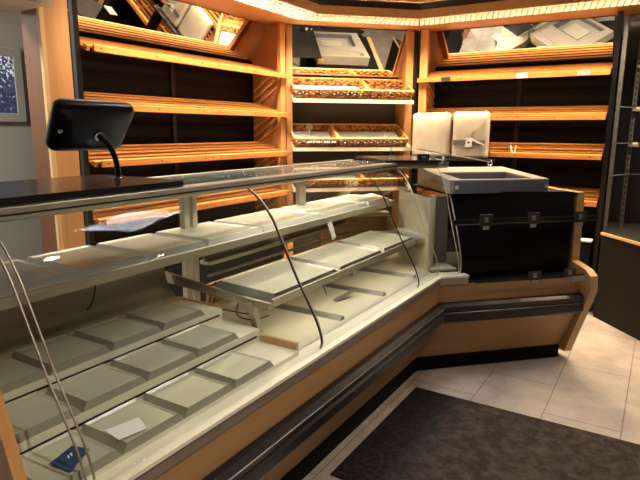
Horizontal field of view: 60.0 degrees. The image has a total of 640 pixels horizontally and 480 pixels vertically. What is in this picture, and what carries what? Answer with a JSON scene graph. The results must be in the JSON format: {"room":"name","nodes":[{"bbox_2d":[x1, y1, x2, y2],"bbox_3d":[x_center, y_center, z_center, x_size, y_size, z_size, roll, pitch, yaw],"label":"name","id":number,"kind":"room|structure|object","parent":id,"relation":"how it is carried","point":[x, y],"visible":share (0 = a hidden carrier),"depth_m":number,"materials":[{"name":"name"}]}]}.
{"room":"food shop","nodes":[
{"label":"food shop","id":0,"kind":"room"},
{"bbox_2d":[0,11,21,24],"bbox_3d":[-3.961,-0.372,2.411,0.100,2.950,5.800,7,13,31],"label":"wall","id":1,"kind":"structure","parent":0,"point":[6,17],"depth_m":4.46,"materials":[{"name":"beige paint"}]},
{"bbox_2d":[0,22,42,261],"bbox_3d":[-2.641,-0.498,4.412,0.063,2.410,0.870,7,13,31],"label":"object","id":2,"kind":"structure","parent":1,"relation":"in","point":[22,239],"depth_m":4.54,"materials":[{"name":"beige paint"}]},
{"bbox_2d":[0,0,51,11],"bbox_3d":[-2.346,-1.249,1.928,0.360,0.365,2.772,7,13,31],"label":"ceiling","id":3,"kind":"structure","parent":0,"point":[5,5],"depth_m":3.01,"materials":[{"name":"white paint"}]},
{"bbox_2d":[79,31,186,50],"bbox_3d":[-0.517,-1.929,2.639,12.000,0.050,10.500,7,13,31],"label":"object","id":4,"kind":"structure","parent":0,"point":[80,32],"depth_m":8.63,"materials":[{"name":"wood"}]},
{"bbox_2d":[184,14,639,262],"bbox_3d":[2.201,-1.307,7.278,12.000,2.950,0.100,7,13,31],"label":"wall","id":5,"kind":"structure","parent":0,"point":[635,17],"depth_m":6.56,"materials":[{"name":"brown paint"}]},
{"bbox_2d":[302,271,639,479],"bbox_3d":[-0.532,1.014,3.224,12.000,0.050,10.500,7,13,31],"label":"floor","id":6,"kind":"structure","parent":0,"point":[594,386],"depth_m":3.52,"materials":[{"name":"tile"}]},
{"bbox_2d":[20,0,85,253],"bbox_3d":[-1.604,-0.379,3.407,0.190,2.600,0.193,7,13,31],"label":"door frame","id":7,"kind":"structure","parent":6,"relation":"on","point":[45,30],"depth_m":3.26,"materials":[{"name":"brown wood"}]},
{"bbox_2d":[67,0,290,301],"bbox_3d":[-1.045,-0.589,4.522,0.452,2.543,2.207,7,13,31],"label":"shelving unit","id":8,"kind":"object","parent":6,"relation":"on","point":[194,112],"visible":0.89,"depth_m":4.47,"materials":[{"name":"black paint"}]},
{"bbox_2d":[67,0,265,60],"bbox_3d":[-1.112,-1.693,4.374,0.138,0.321,2.100,7,13,31],"label":"mirror","id":9,"kind":"object","parent":8,"relation":"attached to","point":[171,23],"depth_m":4.34,"materials":[{"name":"white mirror"}]},
{"bbox_2d":[175,0,639,33],"bbox_3d":[0.943,-1.804,3.721,4.102,0.181,3.402,7,13,31],"label":"ceiling","id":10,"kind":"structure","parent":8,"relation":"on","point":[397,15],"depth_m":4.76,"materials":[{"name":"white paint"}]},
{"bbox_2d":[0,159,444,479],"bbox_3d":[-0.109,0.332,2.978,1.125,1.388,3.624,6,13,28],"label":"display case","id":11,"kind":"object","parent":6,"relation":"on","point":[335,363],"depth_m":2.33,"materials":[{"name":"metal"}]},
{"bbox_2d":[0,355,48,393],"bbox_3d":[-1.025,0.428,1.731,0.233,0.026,0.234,7,13,31],"label":"display tray","id":12,"kind":"object","parent":11,"relation":"on","point":[14,374],"visible":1,"depth_m":1.74,"materials":[{"name":"metal"}]},
{"bbox_2d":[0,259,77,297],"bbox_3d":[-1.060,0.128,1.879,0.358,0.034,0.307,7,13,31],"label":"display tray","id":13,"kind":"object","parent":11,"relation":"on","point":[33,276],"visible":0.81,"depth_m":1.86,"materials":[{"name":"metal"}]},
{"bbox_2d":[5,391,81,443],"bbox_3d":[-0.851,0.510,1.600,0.198,0.026,0.234,7,13,31],"label":"display tray","id":14,"kind":"object","parent":11,"relation":"on","point":[30,415],"visible":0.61,"depth_m":1.60,"materials":[{"name":"metal"}]},
{"bbox_2d":[10,334,110,375],"bbox_3d":[-0.901,0.390,1.928,0.233,0.026,0.234,7,13,31],"label":"display tray","id":15,"kind":"object","parent":11,"relation":"on","point":[66,351],"visible":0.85,"depth_m":1.90,"materials":[{"name":"metal"}]},
{"bbox_2d":[20,430,122,479],"bbox_3d":[-0.690,0.591,1.483,0.198,0.026,0.235,7,13,31],"label":"display tray","id":16,"kind":"object","parent":11,"relation":"on","point":[36,462],"visible":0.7,"depth_m":1.49,"materials":[{"name":"metal"}]},
{"bbox_2d":[50,445,88,471],"bbox_3d":[-0.658,0.578,1.469,0.078,0.007,0.092,4,12,19],"label":"card","id":17,"kind":"object","parent":16,"relation":"on","point":[68,459],"visible":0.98,"depth_m":1.46,"materials":[{"name":"blue paper"}]},
{"bbox_2d":[26,245,147,277],"bbox_3d":[-0.899,0.077,2.137,0.358,0.034,0.305,7,13,31],"label":"display tray","id":18,"kind":"object","parent":11,"relation":"on","point":[83,261],"visible":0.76,"depth_m":2.10,"materials":[{"name":"metal"}]},
{"bbox_2d":[87,285,95,309],"bbox_3d":[-0.911,0.190,2.208,0.025,0.164,0.082,-1,11,-7],"label":"cord","id":19,"kind":"object","parent":11,"relation":"hanging from","point":[90,305],"visible":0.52,"depth_m":2.22,"materials":[{"name":"plastic"}]},
{"bbox_2d":[0,174,183,205],"bbox_3d":[-0.987,-0.158,1.793,0.485,0.022,1.015,7,13,31],"label":"board","id":20,"kind":"object","parent":11,"relation":"on","point":[16,192],"visible":1,"depth_m":1.86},
{"bbox_2d":[44,98,133,178],"bbox_3d":[-0.836,-0.363,2.028,0.139,0.289,0.314,8,14,35],"label":"monitor","id":21,"kind":"object","parent":20,"relation":"on","point":[73,124],"visible":1,"depth_m":1.98,"materials":[{"name":"black paint"}]},
{"bbox_2d":[45,364,146,411],"bbox_3d":[-0.726,0.471,1.801,0.198,0.026,0.242,7,13,31],"label":"display tray","id":22,"kind":"object","parent":11,"relation":"on","point":[86,390],"visible":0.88,"depth_m":1.78,"materials":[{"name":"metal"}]},
{"bbox_2d":[73,316,161,350],"bbox_3d":[-0.777,0.351,2.127,0.233,0.026,0.236,7,13,31],"label":"display tray","id":23,"kind":"object","parent":11,"relation":"on","point":[117,332],"visible":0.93,"depth_m":2.10,"materials":[{"name":"metal"}]},
{"bbox_2d":[81,398,183,454],"bbox_3d":[-0.567,0.553,1.680,0.198,0.026,0.231,7,13,31],"label":"display tray","id":24,"kind":"object","parent":11,"relation":"on","point":[157,419],"visible":0.93,"depth_m":1.67,"materials":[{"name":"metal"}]},
{"bbox_2d":[104,417,146,439],"bbox_3d":[-0.561,0.551,1.618,0.108,0.002,0.078,-11,16,-44],"label":"paper sheet","id":25,"kind":"object","parent":24,"relation":"on","point":[123,430],"visible":1,"depth_m":1.61,"materials":[{"name":"white paper"}]},
{"bbox_2d":[96,233,205,260],"bbox_3d":[-0.733,0.026,2.401,0.358,0.034,0.324,7,13,31],"label":"display tray","id":26,"kind":"object","parent":11,"relation":"on","point":[152,246],"visible":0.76,"depth_m":2.37,"materials":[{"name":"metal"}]},
{"bbox_2d":[110,342,196,381],"bbox_3d":[-0.600,0.432,2.002,0.198,0.026,0.235,7,13,31],"label":"display tray","id":27,"kind":"object","parent":11,"relation":"on","point":[151,361],"visible":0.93,"depth_m":1.98,"materials":[{"name":"metal"}]},
{"bbox_2d":[125,301,204,330],"bbox_3d":[-0.652,0.312,2.325,0.233,0.026,0.236,7,13,31],"label":"display tray","id":28,"kind":"object","parent":11,"relation":"on","point":[164,315],"visible":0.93,"depth_m":2.30,"materials":[{"name":"metal"}]},
{"bbox_2d":[143,371,233,417],"bbox_3d":[-0.444,0.515,1.876,0.198,0.026,0.235,7,13,31],"label":"display tray","id":29,"kind":"object","parent":11,"relation":"on","point":[187,393],"visible":0.93,"depth_m":1.85,"materials":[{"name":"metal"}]},
{"bbox_2d":[162,324,238,356],"bbox_3d":[-0.475,0.393,2.200,0.198,0.026,0.236,7,13,31],"label":"display tray","id":30,"kind":"object","parent":11,"relation":"on","point":[199,340],"visible":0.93,"depth_m":2.17,"materials":[{"name":"metal"}]},
{"bbox_2d":[155,222,262,246],"bbox_3d":[-0.541,-0.034,2.708,0.358,0.034,0.405,7,13,31],"label":"display tray","id":31,"kind":"object","parent":11,"relation":"on","point":[209,233],"visible":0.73,"depth_m":2.66,"materials":[{"name":"metal"}]},
{"bbox_2d":[204,281,248,313],"bbox_3d":[-0.449,0.287,2.725,0.255,0.180,0.092,-4,12,-21],"label":"cord","id":32,"kind":"object","parent":11,"relation":"hanging from","point":[215,281],"visible":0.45,"depth_m":2.71,"materials":[{"name":"paint"}]},
{"bbox_2d":[194,350,273,388],"bbox_3d":[-0.320,0.476,2.073,0.198,0.026,0.233,7,13,31],"label":"display tray","id":33,"kind":"object","parent":11,"relation":"on","point":[234,368],"visible":0.93,"depth_m":2.05,"materials":[{"name":"metal"}]},
{"bbox_2d":[208,285,270,305],"bbox_3d":[0.093,0.109,3.144,0.355,0.027,1.717,7,13,31],"label":"shelf","id":34,"kind":"object","parent":11,"relation":"attached to","point":[212,290],"depth_m":2.44,"materials":[{"name":"silver metal"}]},
{"bbox_2d":[236,303,269,319],"bbox_3d":[-0.324,0.296,2.678,0.168,0.180,0.071,-2,11,-10],"label":"cord","id":35,"kind":"object","parent":11,"relation":"hanging from","point":[237,303],"visible":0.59,"depth_m":2.66,"materials":[{"name":"paint"}]},
{"bbox_2d":[214,209,322,231],"bbox_3d":[-0.281,-0.115,3.122,0.358,0.034,0.582,7,13,31],"label":"display tray","id":36,"kind":"object","parent":11,"relation":"on","point":[283,218],"visible":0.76,"depth_m":3.08,"materials":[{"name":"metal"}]},
{"bbox_2d":[215,259,336,301],"bbox_3d":[-0.192,0.180,2.671,0.328,0.045,0.574,7,13,31],"label":"display tray","id":37,"kind":"object","parent":11,"relation":"on","point":[267,282],"visible":0.9,"depth_m":2.60,"materials":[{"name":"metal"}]},
{"bbox_2d":[278,199,367,216],"bbox_3d":[0.026,-0.211,3.611,0.358,0.034,0.585,7,13,31],"label":"display tray","id":38,"kind":"object","parent":11,"relation":"on","point":[325,207],"visible":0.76,"depth_m":3.57,"materials":[{"name":"metal"}]},
{"bbox_2d":[327,222,335,239],"bbox_3d":[0.071,-0.055,3.316,0.014,0.107,0.085,7,13,31],"label":"ticket","id":39,"kind":"object","parent":11,"relation":"hanging from","point":[330,225],"visible":1,"depth_m":3.31,"materials":[{"name":"white paper"}]},
{"bbox_2d":[291,242,381,270],"bbox_3d":[0.098,0.090,3.133,0.328,0.045,0.526,7,13,31],"label":"display tray","id":40,"kind":"object","parent":11,"relation":"on","point":[337,256],"visible":0.76,"depth_m":3.09,"materials":[{"name":"metal"}]},
{"bbox_2d":[333,290,354,300],"bbox_3d":[0.132,0.300,3.009,0.137,0.033,0.030,-9,15,-40],"label":"clip","id":41,"kind":"object","parent":11,"relation":"on","point":[350,291],"visible":1,"depth_m":3.01,"materials":[{"name":"grey metal"}]},
{"bbox_2d":[327,194,389,205],"bbox_3d":[0.274,-0.288,4.007,0.358,0.034,0.358,7,13,31],"label":"display tray","id":42,"kind":"object","parent":11,"relation":"on","point":[370,200],"visible":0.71,"depth_m":4.00,"materials":[{"name":"metal"}]},
{"bbox_2d":[338,230,412,251],"bbox_3d":[0.365,0.006,3.558,0.328,0.045,0.489,7,13,31],"label":"display tray","id":43,"kind":"object","parent":11,"relation":"on","point":[382,241],"visible":0.73,"depth_m":3.52,"materials":[{"name":"metal"}]},
{"bbox_2d":[365,193,390,200],"bbox_3d":[-0.333,-0.075,3.057,0.378,0.017,3.546,7,13,31],"label":"display tray","id":44,"kind":"object","parent":11,"relation":"attached to","point":[370,194],"depth_m":4.46,"materials":[{"name":"beige metal"}]},
{"bbox_2d":[393,227,421,237],"bbox_3d":[0.598,-0.051,3.798,0.095,0.024,0.300,-2,12,-13],"label":"display tray","id":45,"kind":"object","parent":11,"relation":"on","point":[403,230],"visible":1,"depth_m":3.77,"materials":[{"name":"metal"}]},
{"bbox_2d":[285,24,418,255],"bbox_3d":[0.276,-0.801,5.630,1.380,2.540,0.480,-2,12,-13],"label":"shelving unit","id":46,"kind":"object","parent":6,"relation":"on","point":[310,51],"visible":0.4,"depth_m":5.50,"materials":[{"name":"brown paint"}]},
{"bbox_2d":[290,123,338,145],"bbox_3d":[-0.072,-1.030,5.417,0.460,0.218,0.368,-2,12,-13],"label":"wicker basket","id":47,"kind":"object","parent":46,"relation":"on","point":[330,130],"visible":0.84,"depth_m":5.34,"materials":[{"name":"brown wicker"}]},
{"bbox_2d":[306,125,311,135],"bbox_3d":[-0.106,-1.071,5.455,0.060,0.125,0.006,-2,12,-13],"label":"price tag","id":48,"kind":"object","parent":47,"relation":"attached to","point":[308,127],"visible":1,"depth_m":5.45,"materials":[{"name":"white plastic"}]},
{"bbox_2d":[293,131,330,142],"bbox_3d":[-0.075,-1.004,5.436,0.375,0.117,0.268,-2,12,-13],"label":"paper liner","id":49,"kind":"object","parent":47,"relation":"in","point":[297,134],"visible":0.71,"depth_m":5.48,"materials":[{"name":"white paper"}]},
{"bbox_2d":[308,141,335,142],"bbox_3d":[0.018,-0.932,5.269,0.274,0.020,0.002,-2,12,-13],"label":"label","id":50,"kind":"object","parent":47,"relation":"attached to","point":[308,141],"visible":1,"depth_m":5.27,"materials":[{"name":"white paper"}]},
{"bbox_2d":[293,163,363,186],"bbox_3d":[0.050,-0.653,5.521,0.716,0.219,0.368,-2,12,-13],"label":"wicker basket","id":51,"kind":"object","parent":46,"relation":"on","point":[358,180],"visible":0.34,"depth_m":5.40,"materials":[{"name":"brown wicker"}]},
{"bbox_2d":[313,174,354,183],"bbox_3d":[0.047,-0.626,5.541,0.630,0.117,0.268,-2,12,-13],"label":"paper liner","id":52,"kind":"object","parent":51,"relation":"in","point":[346,176],"visible":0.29,"depth_m":5.57,"materials":[{"name":"white paper"}]},
{"bbox_2d":[290,77,369,97],"bbox_3d":[0.079,-1.472,5.353,0.760,0.209,0.345,-2,12,-13],"label":"wicker basket","id":53,"kind":"object","parent":46,"relation":"on","point":[363,89],"visible":0.93,"depth_m":5.29,"materials":[{"name":"brown wicker"}]},
{"bbox_2d":[293,85,361,95],"bbox_3d":[0.076,-1.446,5.372,0.675,0.107,0.246,-2,12,-13],"label":"paper liner","id":54,"kind":"object","parent":53,"relation":"in","point":[295,86],"visible":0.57,"depth_m":5.44,"materials":[{"name":"white paper"}]},
{"bbox_2d":[292,26,405,84],"bbox_3d":[0.263,-1.800,5.464,1.170,0.514,0.192,-2,12,-13],"label":"mirror","id":55,"kind":"object","parent":46,"relation":"on","point":[325,52],"depth_m":5.45,"materials":[{"name":"white mirror"}]},
{"bbox_2d":[331,124,408,145],"bbox_3d":[0.493,-1.053,5.549,0.730,0.219,0.368,-2,12,-13],"label":"wicker basket","id":56,"kind":"object","parent":46,"relation":"on","point":[403,139],"visible":0.85,"depth_m":5.53,"materials":[{"name":"brown wicker"}]},
{"bbox_2d":[337,132,398,142],"bbox_3d":[0.489,-1.027,5.568,0.645,0.117,0.268,-2,12,-13],"label":"paper liner","id":57,"kind":"object","parent":56,"relation":"in","point":[341,134],"visible":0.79,"depth_m":5.62,"materials":[{"name":"white paper"}]},
{"bbox_2d":[361,169,408,185],"bbox_3d":[0.624,-0.676,5.656,0.496,0.218,0.368,-2,12,-13],"label":"wicker basket","id":58,"kind":"object","parent":46,"relation":"on","point":[390,177],"visible":0.48,"depth_m":5.57,"materials":[{"name":"brown wicker"}]},
{"bbox_2d":[361,79,414,98],"bbox_3d":[0.663,-1.496,5.489,0.470,0.208,0.345,-2,12,-13],"label":"wicker basket","id":59,"kind":"object","parent":46,"relation":"on","point":[377,91],"visible":0.8,"depth_m":5.46,"materials":[{"name":"brown wicker"}]},
{"bbox_2d":[408,157,495,193],"bbox_3d":[1.230,-0.124,5.416,0.830,1.345,0.185,7,13,31],"label":"stand","id":60,"kind":"object","parent":6,"relation":"on","point":[413,173],"visible":0.26,"depth_m":5.36,"materials":[{"name":"black metal"}]},
{"bbox_2d":[411,112,453,156],"bbox_3d":[1.081,-1.022,5.359,0.393,0.420,0.133,7,13,31],"label":"bundle","id":61,"kind":"object","parent":60,"relation":"on","point":[431,131],"visible":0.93,"depth_m":5.31,"materials":[{"name":"white paper"}]},
{"bbox_2d":[450,111,491,157],"bbox_3d":[1.405,-0.985,5.162,0.350,0.426,0.132,7,13,31],"label":"bundle","id":62,"kind":"object","parent":60,"relation":"on","point":[471,130],"visible":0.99,"depth_m":5.12,"materials":[{"name":"white paper"}]},
{"bbox_2d":[354,160,597,370],"bbox_3d":[1.019,0.135,3.997,1.515,1.388,1.072,-2,12,-13],"label":"counter","id":63,"kind":"object","parent":6,"relation":"on","point":[493,313],"depth_m":3.70,"materials":[{"name":"laminate"}]},
{"bbox_2d":[357,156,447,162],"bbox_3d":[0.571,-0.586,4.003,0.445,0.016,0.645,-2,12,-13],"label":"board","id":64,"kind":"object","parent":63,"relation":"on","point":[385,159],"visible":0.96,"depth_m":3.77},
{"bbox_2d":[384,135,392,158],"bbox_3d":[0.472,-0.633,3.779,0.039,0.160,0.076,-9,15,-40],"label":"wire stand","id":65,"kind":"object","parent":64,"relation":"on","point":[384,135],"visible":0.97,"depth_m":3.77,"materials":[{"name":"grey metal"}]},
{"bbox_2d":[417,154,428,159],"bbox_3d":[0.692,-0.558,3.722,0.080,0.038,0.031,-2,12,-13],"label":"display","id":66,"kind":"object","parent":64,"relation":"on","point":[419,156],"visible":1,"depth_m":3.71,"materials":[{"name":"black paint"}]},
{"bbox_2d":[418,166,548,193],"bbox_3d":[1.137,-0.439,3.988,0.763,0.130,0.654,-2,12,-13],"label":"tray","id":67,"kind":"object","parent":63,"relation":"on","point":[457,180],"visible":0.97,"depth_m":3.75,"materials":[{"name":"white plastic"}]},
{"bbox_2d":[419,149,492,165],"bbox_3d":[1.045,-0.632,4.247,0.623,0.136,0.011,-2,12,-13],"label":"rod","id":68,"kind":"object","parent":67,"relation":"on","point":[419,149],"visible":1,"depth_m":4.26,"materials":[{"name":"grey metal"}]},
{"bbox_2d":[479,214,492,229],"bbox_3d":[1.052,-0.114,3.506,0.092,0.096,0.008,-2,12,-13],"label":"label holder","id":69,"kind":"object","parent":63,"relation":"on","point":[486,220],"visible":1,"depth_m":3.50,"materials":[{"name":"grey plastic"}]},
{"bbox_2d":[527,212,539,227],"bbox_3d":[1.380,-0.129,3.582,0.092,0.096,0.008,-2,12,-13],"label":"label holder","id":70,"kind":"object","parent":63,"relation":"on","point":[533,219],"visible":1,"depth_m":3.58,"materials":[{"name":"grey plastic"}]},
{"bbox_2d":[528,271,541,283],"bbox_3d":[1.393,0.242,3.594,0.098,0.082,0.008,-2,12,-13],"label":"label holder","id":71,"kind":"object","parent":63,"relation":"attached to","point":[534,276],"visible":1,"depth_m":3.59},
{"bbox_2d":[563,268,575,279],"bbox_3d":[1.646,0.227,3.653,0.090,0.078,0.008,-2,12,-13],"label":"label holder","id":72,"kind":"object","parent":63,"relation":"attached to","point":[568,273],"visible":1,"depth_m":3.65,"materials":[{"name":"grey plastic"}]},
{"bbox_2d":[570,275,584,281],"bbox_3d":[1.701,0.256,3.662,0.100,0.039,0.005,-2,12,-13],"label":"ticket","id":73,"kind":"object","parent":63,"relation":"hanging from","point":[573,278],"visible":1,"depth_m":3.66,"materials":[{"name":"white paper"}]},
{"bbox_2d":[574,211,586,225],"bbox_3d":[1.721,-0.141,3.662,0.092,0.096,0.008,-2,12,-13],"label":"label holder","id":74,"kind":"object","parent":63,"relation":"on","point":[580,217],"visible":1,"depth_m":3.66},
{"bbox_2d":[330,387,639,479],"bbox_3d":[1.513,1.168,2.348,2.785,0.008,1.070,7,13,31],"label":"entrance mat","id":75,"kind":"object","parent":6,"relation":"on","point":[429,435],"visible":1,"depth_m":2.83,"materials":[{"name":"black carpet"}]},
{"bbox_2d":[417,11,623,309],"bbox_3d":[1.804,-0.736,5.334,1.739,2.543,0.452,7,13,31],"label":"shelving unit","id":76,"kind":"object","parent":6,"relation":"on","point":[559,121],"visible":0.62,"depth_m":5.20,"materials":[{"name":"black paint"}]},
{"bbox_2d":[441,77,449,80],"bbox_3d":[1.198,-1.536,5.284,0.090,0.034,0.004,7,13,31],"label":"price card","id":77,"kind":"object","parent":76,"relation":"attached to","point":[442,78],"visible":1,"depth_m":5.28,"materials":[{"name":"grey plastic"}]},
{"bbox_2d":[517,73,527,77],"bbox_3d":[1.796,-1.461,4.924,0.095,0.042,0.004,7,13,31],"label":"price card","id":78,"kind":"object","parent":76,"relation":"attached to","point":[519,75],"visible":1,"depth_m":4.92,"materials":[{"name":"white paper"}]},
{"bbox_2d":[431,16,614,66],"bbox_3d":[1.843,-1.843,5.210,1.632,0.321,0.138,7,13,31],"label":"mirror","id":79,"kind":"object","parent":76,"relation":"attached to","point":[587,37],"depth_m":5.16,"materials":[{"name":"white mirror"}]},
{"bbox_2d":[577,69,590,75],"bbox_3d":[2.222,-1.410,4.667,0.105,0.046,0.004,7,13,31],"label":"price card","id":80,"kind":"object","parent":76,"relation":"attached to","point":[579,72],"visible":1,"depth_m":4.67,"materials":[{"name":"white paper"}]},
{"bbox_2d":[579,238,592,265],"bbox_3d":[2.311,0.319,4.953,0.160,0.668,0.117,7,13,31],"label":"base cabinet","id":81,"kind":"object","parent":6,"relation":"on","point":[585,246],"visible":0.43,"depth_m":4.85,"materials":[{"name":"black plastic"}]},
{"bbox_2d":[593,17,639,340],"bbox_3d":[2.808,-0.486,4.165,1.196,2.560,1.934,7,13,31],"label":"shelf","id":82,"kind":"object","parent":6,"relation":"on","point":[617,298],"visible":1,"depth_m":4.75,"materials":[{"name":"black paint"}]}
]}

